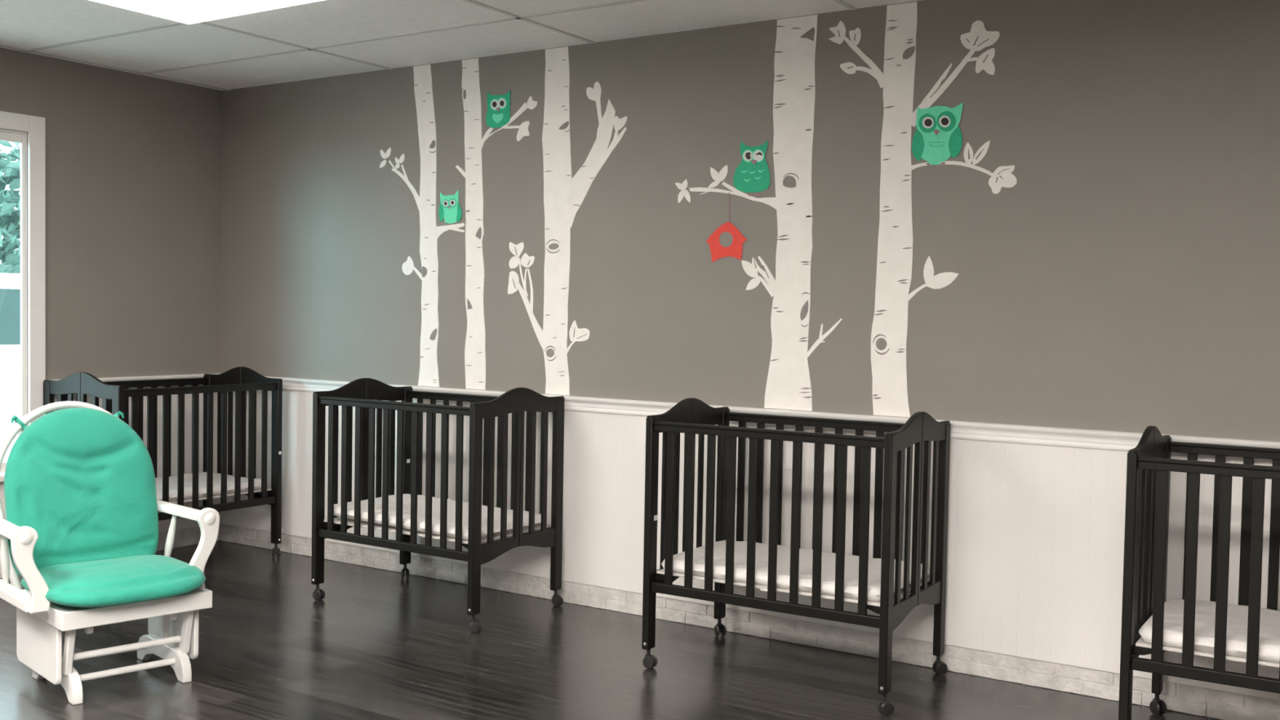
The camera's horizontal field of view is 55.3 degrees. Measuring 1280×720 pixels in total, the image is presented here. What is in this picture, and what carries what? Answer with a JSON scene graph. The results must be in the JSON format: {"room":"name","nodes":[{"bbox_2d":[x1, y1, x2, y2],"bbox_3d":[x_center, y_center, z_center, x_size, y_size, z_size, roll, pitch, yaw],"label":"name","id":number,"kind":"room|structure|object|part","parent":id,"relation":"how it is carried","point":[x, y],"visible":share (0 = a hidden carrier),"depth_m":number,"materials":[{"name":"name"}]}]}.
{"room":"daycare nursery room","nodes":[
{"label":"daycare nursery room","id":0,"kind":"room"},
{"bbox_2d":[0,47,222,532],"bbox_3d":[-4.507,-0.172,4.104,0.050,2.643,7.400,2,3,33],"label":"wall","id":1,"kind":"structure","parent":0,"point":[133,162],"depth_m":6.65,"materials":[{"name":"grey paint"}]},
{"bbox_2d":[0,482,6,553],"bbox_3d":[-4.796,0.867,3.668,0.016,0.379,6.308,2,3,33],"label":"trim","id":2,"kind":"structure","parent":1,"relation":"attached to","point":[2,484],"depth_m":6.11,"materials":[{"name":"white paint"}]},
{"bbox_2d":[0,111,45,482],"bbox_3d":[-3.498,-0.289,5.593,0.110,1.859,1.650,2,3,33],"label":"window","id":3,"kind":"structure","parent":1,"relation":"in","point":[35,126],"depth_m":6.20,"materials":[{"name":"white paint"}]},
{"bbox_3d":[-3.514,0.602,5.627,0.110,0.032,1.650,2,3,33],"label":"sill","id":4,"kind":"part","parent":3,"relation":"part of","materials":[{"name":"white paint"}]},
{"bbox_3d":[-3.514,-0.273,5.604,0.020,1.701,1.430,2,3,33],"label":"sash","id":5,"kind":"part","parent":3,"relation":"part of","materials":[{"name":"white paint"}]},
{"bbox_2d":[0,526,218,578],"bbox_3d":[-4.509,1.096,4.131,0.009,0.108,7.388,2,3,33],"label":"baseboard","id":6,"kind":"structure","parent":1,"relation":"attached to","point":[191,535],"depth_m":7.02,"materials":[{"name":"paint"}]},
{"bbox_2d":[49,373,218,389],"bbox_3d":[-2.767,0.126,6.721,0.036,0.070,1.057,2,3,33],"label":"trim","id":7,"kind":"structure","parent":1,"relation":"attached to","point":[194,375],"depth_m":6.79,"materials":[{"name":"white paint"}]},
{"bbox_2d":[53,392,219,532],"bbox_3d":[-2.777,0.554,6.752,0.016,0.839,1.076,2,3,33],"label":"wainscoting","id":8,"kind":"structure","parent":1,"relation":"attached to","point":[181,522],"depth_m":6.99,"materials":[{"name":"white paint"}]},
{"bbox_2d":[0,0,922,90],"bbox_3d":[-0.608,-1.375,1.531,9.480,0.100,7.680,2,3,33],"label":"ceiling","id":9,"kind":"structure","parent":0,"point":[27,24],"depth_m":5.53,"materials":[{"name":"tile"}]},
{"bbox_2d":[90,0,323,24],"bbox_3d":[-1.594,-1.449,4.763,1.276,0.035,0.626,2,3,33],"label":"recessed light","id":10,"kind":"object","parent":9,"relation":"in","point":[186,11],"visible":1,"depth_m":5.00,"materials":[{"name":"white paint"}]},
{"bbox_2d":[0,0,857,90],"bbox_3d":[-0.608,-1.324,1.533,9.200,0.006,7.400,2,3,33],"label":"grid","id":11,"kind":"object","parent":9,"relation":"attached to","point":[840,2],"depth_m":5.67,"materials":[{"name":"white metal"}]},
{"bbox_2d":[0,540,1221,719],"bbox_3d":[-0.658,1.376,1.637,9.480,0.120,7.680,2,3,33],"label":"floor","id":12,"kind":"structure","parent":0,"point":[380,644],"depth_m":4.72,"materials":[{"name":"brown wood"}]},
{"bbox_2d":[0,400,219,705],"bbox_3d":[-1.971,0.676,4.478,0.726,1.013,0.703,-1,3,-44],"label":"glider chair","id":13,"kind":"object","parent":12,"relation":"on","point":[80,529],"visible":1,"depth_m":4.47,"materials":[{"name":"teal fabric"}]},
{"bbox_3d":[-2.208,0.829,4.309,0.040,0.050,0.375,-1,3,-44],"label":"rail","id":14,"kind":"part","parent":13,"relation":"part of","materials":[{"name":"white wood"}]},
{"bbox_3d":[-2.152,1.001,4.371,0.018,0.235,0.435,-1,3,-44],"label":"panel","id":15,"kind":"part","parent":13,"relation":"part of","materials":[{"name":"white wood"}]},
{"bbox_3d":[-1.980,0.986,4.240,0.024,0.220,0.093,-1,3,-44],"label":"post","id":16,"kind":"part","parent":13,"relation":"part of","materials":[{"name":"white wood"}]},
{"bbox_2d":[4,408,158,577],"bbox_3d":[-2.092,0.492,4.582,0.544,0.617,0.193,-1,3,-44],"label":"cushion","id":17,"kind":"object","parent":13,"relation":"on","point":[83,479],"depth_m":4.54,"materials":[{"name":"green fabric"}]},
{"bbox_2d":[20,555,205,607],"bbox_3d":[-1.891,0.789,4.421,0.566,0.109,0.497,-1,3,-44],"label":"seat cushion","id":18,"kind":"object","parent":13,"relation":"on","point":[62,580],"depth_m":4.31,"materials":[{"name":"green fabric"}]},
{"bbox_3d":[-1.922,0.877,4.484,0.530,0.064,0.450,-1,3,-44],"label":"seat frame","id":19,"kind":"part","parent":13,"relation":"part of","materials":[{"name":"white wood"}]},
{"bbox_3d":[-1.820,0.972,4.678,0.024,0.220,0.048,-1,3,-44],"label":"post","id":20,"kind":"part","parent":13,"relation":"part of","materials":[{"name":"white wood"}]},
{"bbox_3d":[-1.800,0.994,4.707,0.018,0.235,0.435,-1,3,-44],"label":"panel","id":21,"kind":"part","parent":13,"relation":"part of","materials":[{"name":"white wood"}]},
{"bbox_3d":[-1.677,0.981,4.528,0.024,0.220,0.093,-1,3,-44],"label":"post","id":22,"kind":"part","parent":13,"relation":"part of","materials":[{"name":"white wood"}]},
{"bbox_2d":[43,366,282,556],"bbox_3d":[-2.518,0.571,6.513,0.655,1.046,1.027,2,3,33],"label":"crib","id":23,"kind":"object","parent":12,"relation":"on","point":[115,395],"visible":0.58,"depth_m":6.52,"materials":[{"name":"brown wood"}]},
{"bbox_3d":[-3.031,0.563,6.263,0.056,0.907,0.030,2,3,33],"label":"leg","id":24,"kind":"part","parent":23,"relation":"part of","materials":[{"name":"brown wood"}]},
{"bbox_3d":[-2.918,0.432,6.184,0.321,0.758,0.020,2,3,33],"label":"panel","id":25,"kind":"part","parent":23,"relation":"part of","materials":[{"name":"brown wood"}]},
{"bbox_3d":[-2.648,0.444,6.008,0.321,0.758,0.020,2,3,33],"label":"panel","id":26,"kind":"part","parent":23,"relation":"part of","materials":[{"name":"brown wood"}]},
{"bbox_3d":[-2.539,0.584,5.941,0.056,0.907,0.030,2,3,33],"label":"leg","id":27,"kind":"part","parent":23,"relation":"part of","materials":[{"name":"brown wood"}]},
{"bbox_3d":[-2.761,0.131,6.654,0.030,0.036,0.939,2,3,33],"label":"rail","id":28,"kind":"part","parent":23,"relation":"part of","materials":[{"name":"brown wood"}]},
{"bbox_3d":[-2.263,0.152,6.328,0.030,0.036,0.939,2,3,33],"label":"rail","id":29,"kind":"part","parent":23,"relation":"part of","materials":[{"name":"brown wood"}]},
{"bbox_3d":[-2.500,0.541,7.073,0.056,0.907,0.030,2,3,33],"label":"leg","id":30,"kind":"part","parent":23,"relation":"part of","materials":[{"name":"brown wood"}]},
{"bbox_2d":[155,471,267,502],"bbox_3d":[-2.522,0.683,6.512,0.568,0.053,0.937,2,3,33],"label":"mattress","id":31,"kind":"object","parent":23,"relation":"on","point":[188,477],"visible":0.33,"depth_m":6.55,"materials":[{"name":"white fabric"}]},
{"bbox_3d":[-2.274,0.781,6.352,0.024,0.038,0.939,2,3,33],"label":"rail","id":32,"kind":"part","parent":23,"relation":"part of","materials":[{"name":"brown wood"}]},
{"bbox_3d":[-2.386,0.411,6.996,0.321,0.758,0.020,2,3,33],"label":"panel","id":33,"kind":"part","parent":23,"relation":"part of","materials":[{"name":"brown wood"}]},
{"bbox_3d":[-2.116,0.422,6.819,0.321,0.758,0.020,2,3,33],"label":"panel","id":34,"kind":"part","parent":23,"relation":"part of","materials":[{"name":"brown wood"}]},
{"bbox_3d":[-2.008,0.562,6.751,0.056,0.907,0.030,2,3,33],"label":"leg","id":35,"kind":"part","parent":23,"relation":"part of","materials":[{"name":"brown wood"}]},
{"bbox_2d":[311,377,564,632],"bbox_3d":[-0.950,0.628,5.764,1.027,1.046,0.655,2,3,33],"label":"crib","id":36,"kind":"object","parent":12,"relation":"on","point":[366,394],"visible":0.94,"depth_m":5.61,"materials":[{"name":"brown wood"}]},
{"bbox_3d":[-1.521,0.609,5.782,0.030,0.907,0.056,2,3,33],"label":"leg","id":37,"kind":"part","parent":36,"relation":"part of","materials":[{"name":"brown wood"}]},
{"bbox_3d":[-1.448,0.470,5.889,0.020,0.758,0.321,2,3,33],"label":"panel","id":38,"kind":"part","parent":36,"relation":"part of","materials":[{"name":"brown wood"}]},
{"bbox_3d":[-1.272,0.463,6.160,0.020,0.758,0.321,2,3,33],"label":"panel","id":39,"kind":"part","parent":36,"relation":"part of","materials":[{"name":"brown wood"}]},
{"bbox_3d":[-1.121,0.834,5.524,0.939,0.038,0.024,2,3,33],"label":"rail","id":40,"kind":"part","parent":36,"relation":"part of","materials":[{"name":"brown wood"}]},
{"bbox_3d":[-1.110,0.205,5.499,0.939,0.036,0.030,2,3,33],"label":"rail","id":41,"kind":"part","parent":36,"relation":"part of","materials":[{"name":"brown wood"}]},
{"bbox_3d":[-1.201,0.596,6.275,0.030,0.907,0.056,2,3,33],"label":"leg","id":42,"kind":"part","parent":36,"relation":"part of","materials":[{"name":"brown wood"}]},
{"bbox_2d":[333,493,541,540],"bbox_3d":[-0.957,0.730,5.769,0.937,0.053,0.568,4,3,33],"label":"mattress","id":43,"kind":"object","parent":36,"relation":"on","point":[451,528],"visible":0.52,"depth_m":5.66,"materials":[{"name":"white fabric"}]},
{"bbox_3d":[-0.785,0.192,5.999,0.939,0.036,0.030,2,3,33],"label":"rail","id":44,"kind":"part","parent":36,"relation":"part of","materials":[{"name":"brown wood"}]},
{"bbox_3d":[-0.710,0.644,5.255,0.030,0.907,0.056,2,3,33],"label":"leg","id":45,"kind":"part","parent":36,"relation":"part of","materials":[{"name":"brown wood"}]},
{"bbox_3d":[-0.634,0.505,5.361,0.020,0.758,0.321,2,3,33],"label":"panel","id":46,"kind":"part","parent":36,"relation":"part of","materials":[{"name":"brown wood"}]},
{"bbox_3d":[-0.458,0.498,5.631,0.020,0.758,0.321,2,3,33],"label":"panel","id":47,"kind":"part","parent":36,"relation":"part of","materials":[{"name":"brown wood"}]},
{"bbox_3d":[-0.389,0.630,5.748,0.030,0.907,0.056,2,3,33],"label":"leg","id":48,"kind":"part","parent":36,"relation":"part of","materials":[{"name":"brown wood"}]},
{"bbox_2d":[641,397,951,715],"bbox_3d":[0.614,0.695,4.761,1.027,1.046,0.655,2,3,32],"label":"crib","id":49,"kind":"object","parent":12,"relation":"on","point":[691,416],"visible":0.93,"depth_m":4.60,"materials":[{"name":"brown wood"}]},
{"bbox_3d":[0.041,0.676,4.768,0.030,0.907,0.056,2,3,32],"label":"leg","id":50,"kind":"part","parent":49,"relation":"part of","materials":[{"name":"brown wood"}]},
{"bbox_3d":[0.113,0.538,4.876,0.020,0.758,0.321,2,3,32],"label":"panel","id":51,"kind":"part","parent":49,"relation":"part of","materials":[{"name":"brown wood"}]},
{"bbox_3d":[0.284,0.530,5.150,0.020,0.758,0.321,2,3,32],"label":"panel","id":52,"kind":"part","parent":49,"relation":"part of","materials":[{"name":"brown wood"}]},
{"bbox_3d":[0.352,0.662,5.267,0.030,0.907,0.056,2,3,32],"label":"leg","id":53,"kind":"part","parent":49,"relation":"part of","materials":[{"name":"brown wood"}]},
{"bbox_3d":[0.446,0.901,4.517,0.939,0.038,0.024,2,3,32],"label":"rail","id":54,"kind":"part","parent":49,"relation":"part of","materials":[{"name":"brown wood"}]},
{"bbox_3d":[0.458,0.272,4.493,0.939,0.036,0.030,2,3,32],"label":"rail","id":55,"kind":"part","parent":49,"relation":"part of","materials":[{"name":"brown wood"}]},
{"bbox_2d":[661,540,929,601],"bbox_3d":[0.606,0.807,4.767,0.937,0.053,0.568,2,3,32],"label":"mattress","id":56,"kind":"object","parent":49,"relation":"on","point":[851,572],"visible":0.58,"depth_m":4.67,"materials":[{"name":"white fabric"}]},
{"bbox_3d":[0.773,0.259,4.999,0.939,0.036,0.030,2,3,32],"label":"rail","id":57,"kind":"part","parent":49,"relation":"part of","materials":[{"name":"brown wood"}]},
{"bbox_3d":[0.863,0.711,4.257,0.030,0.907,0.056,2,3,32],"label":"leg","id":58,"kind":"part","parent":49,"relation":"part of","materials":[{"name":"brown wood"}]},
{"bbox_3d":[0.937,0.572,4.363,0.020,0.758,0.321,2,3,32],"label":"panel","id":59,"kind":"part","parent":49,"relation":"part of","materials":[{"name":"brown wood"}]},
{"bbox_3d":[1.108,0.565,4.638,0.020,0.758,0.321,2,3,32],"label":"panel","id":60,"kind":"part","parent":49,"relation":"part of","materials":[{"name":"brown wood"}]},
{"bbox_3d":[1.174,0.697,4.756,0.030,0.907,0.056,2,3,32],"label":"leg","id":61,"kind":"part","parent":49,"relation":"part of","materials":[{"name":"brown wood"}]},
{"bbox_2d":[1118,425,1279,719],"bbox_3d":[2.103,0.759,3.813,1.027,1.046,0.655,2,3,32],"label":"crib","id":62,"kind":"object","parent":12,"relation":"on","point":[1149,465],"visible":0.85,"depth_m":3.78,"materials":[{"name":"brown wood"}]},
{"bbox_3d":[1.530,0.739,3.824,0.030,0.907,0.056,2,3,32],"label":"leg","id":63,"kind":"part","parent":62,"relation":"part of","materials":[{"name":"brown wood"}]},
{"bbox_3d":[1.603,0.601,3.931,0.020,0.758,0.321,2,3,32],"label":"panel","id":64,"kind":"part","parent":62,"relation":"part of","materials":[{"name":"brown wood"}]},
{"bbox_3d":[1.775,0.594,4.205,0.020,0.758,0.321,2,3,32],"label":"panel","id":65,"kind":"part","parent":62,"relation":"part of","materials":[{"name":"brown wood"}]},
{"bbox_3d":[1.845,0.726,4.321,0.030,0.907,0.056,2,3,32],"label":"leg","id":66,"kind":"part","parent":62,"relation":"part of","materials":[{"name":"brown wood"}]},
{"bbox_3d":[1.934,0.964,3.571,0.939,0.038,0.024,2,3,32],"label":"rail","id":67,"kind":"part","parent":62,"relation":"part of","materials":[{"name":"brown wood"}]},
{"bbox_3d":[1.946,0.336,3.546,0.939,0.036,0.030,2,3,32],"label":"rail","id":68,"kind":"part","parent":62,"relation":"part of","materials":[{"name":"brown wood"}]},
{"bbox_2d":[1138,597,1279,662],"bbox_3d":[2.095,0.871,3.819,0.937,0.053,0.568,2,3,32],"label":"mattress","id":69,"kind":"object","parent":62,"relation":"on","point":[1205,611],"visible":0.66,"depth_m":3.83,"materials":[{"name":"white fabric"}]},
{"bbox_3d":[2.264,0.322,4.050,0.939,0.036,0.030,2,3,32],"label":"rail","id":70,"kind":"part","parent":62,"relation":"part of","materials":[{"name":"brown wood"}]},
{"bbox_2d":[220,0,1279,441],"bbox_3d":[1.425,-0.088,4.742,9.480,2.643,0.140,2,3,33],"label":"wall","id":71,"kind":"structure","parent":0,"point":[1127,278],"depth_m":5.01,"materials":[{"name":"grey paint"}]},
{"bbox_2d":[379,64,464,386],"bbox_3d":[-1.132,-0.690,6.307,0.597,1.648,0.003,2,3,33],"label":"mural","id":72,"kind":"object","parent":71,"relation":"attached to","point":[430,232],"visible":1,"depth_m":6.28,"materials":[{"name":"white paint"}]},
{"bbox_2d":[438,189,462,223],"bbox_3d":[-0.961,-0.776,6.190,0.156,0.171,0.002,2,3,33],"label":"mural","id":73,"kind":"object","parent":71,"relation":"attached to","point":[450,209],"visible":1,"depth_m":6.19,"materials":[{"name":"green paint"}]},
{"bbox_2d":[455,57,537,390],"bbox_3d":[-0.721,-0.672,6.039,0.517,1.648,0.003,2,3,33],"label":"mural","id":74,"kind":"object","parent":71,"relation":"attached to","point":[475,342],"visible":1,"depth_m":6.11,"materials":[{"name":"white paint"}]},
{"bbox_2d":[485,89,510,128],"bbox_3d":[-0.698,-1.232,6.007,0.155,0.182,0.002,2,3,33],"label":"mural","id":75,"kind":"object","parent":71,"relation":"attached to","point":[498,114],"visible":1,"depth_m":6.01,"materials":[{"name":"paint"}]},
{"bbox_2d":[507,46,627,395],"bbox_3d":[-0.355,-0.657,5.801,0.689,1.648,0.003,2,3,33],"label":"mural","id":76,"kind":"object","parent":71,"relation":"attached to","point":[564,194],"visible":1,"depth_m":5.82,"materials":[{"name":"white paint"}]},
{"bbox_2d":[706,222,746,262],"bbox_3d":[0.377,-0.578,5.325,0.203,0.305,0.001,2,3,33],"label":"mural","id":77,"kind":"object","parent":71,"relation":"attached to","point":[726,240],"visible":1,"depth_m":5.33,"materials":[{"name":"paint"}]},
{"bbox_2d":[216,373,1279,462],"bbox_3d":[1.370,0.280,4.682,9.200,0.070,0.036,2,3,33],"label":"trim","id":78,"kind":"structure","parent":71,"relation":"attached to","point":[1002,433],"depth_m":4.76,"materials":[{"name":"white paint"}]},
{"bbox_2d":[218,523,1279,719],"bbox_3d":[1.361,1.179,4.728,9.200,0.108,0.009,2,3,33],"label":"baseboard","id":79,"kind":"structure","parent":71,"relation":"attached to","point":[1182,698],"depth_m":5.12,"materials":[{"name":"paint"}]},
{"bbox_2d":[219,389,1279,700],"bbox_3d":[1.368,0.709,4.707,9.200,0.839,0.016,2,3,33],"label":"wainscoting","id":80,"kind":"structure","parent":71,"relation":"attached to","point":[1036,533],"depth_m":4.77,"materials":[{"name":"white paint"}]},
{"bbox_2d":[733,140,769,197],"bbox_3d":[0.480,-0.821,5.250,0.179,0.245,0.002,2,3,33],"label":"mural","id":81,"kind":"object","parent":71,"relation":"attached to","point":[752,175],"visible":1,"depth_m":5.25,"materials":[{"name":"paint"}]},
{"bbox_2d":[675,14,842,410],"bbox_3d":[0.498,-0.620,5.246,0.821,1.648,0.003,2,3,33],"label":"mural","id":82,"kind":"object","parent":71,"relation":"attached to","point":[788,387],"visible":1,"depth_m":5.15,"materials":[{"name":"white paint"}]},
{"bbox_2d":[828,1,1017,417],"bbox_3d":[1.096,-0.594,4.857,0.793,1.648,0.003,2,3,33],"label":"mural","id":83,"kind":"object","parent":71,"relation":"attached to","point":[895,239],"visible":1,"depth_m":4.90,"materials":[{"name":"white paint"}]},
{"bbox_2d":[911,102,963,165],"bbox_3d":[1.167,-0.885,4.801,0.204,0.237,0.002,2,3,33],"label":"mural","id":84,"kind":"object","parent":71,"relation":"attached to","point":[932,142],"visible":1,"depth_m":4.80,"materials":[{"name":"green paint"}]},
{"label":"outside","id":85,"kind":"structure","parent":0,"visible":0},
{"bbox_3d":[-17.957,0.734,20.292,39.840,0.200,55.000,2,3,33],"label":"ground","id":86,"kind":"structure","parent":85,"visible":0},
{"bbox_2d":[0,272,20,473],"bbox_3d":[-5.476,0.247,10.488,1.840,1.980,4.980,2,3,33],"label":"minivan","id":87,"kind":"object","parent":86,"relation":"on","point":[10,283],"visible":0.02,"depth_m":9.67,"materials":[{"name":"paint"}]},
{"bbox_2d":[0,148,20,273],"bbox_3d":[-8.958,-1.006,16.414,3.265,3.920,3.346,2,3,33],"label":"tree","id":88,"kind":"object","parent":86,"relation":"on","point":[10,199],"visible":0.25,"depth_m":16.02,"materials":[{"name":"green plant"}]},
{"bbox_2d":[0,140,20,264],"bbox_3d":[-9.612,-1.583,20.842,4.030,4.706,4.026,2,3,33],"label":"tree","id":89,"kind":"object","parent":86,"relation":"on","point":[11,171],"visible":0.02,"depth_m":20.27,"materials":[{"name":"green plant"}]}
]}

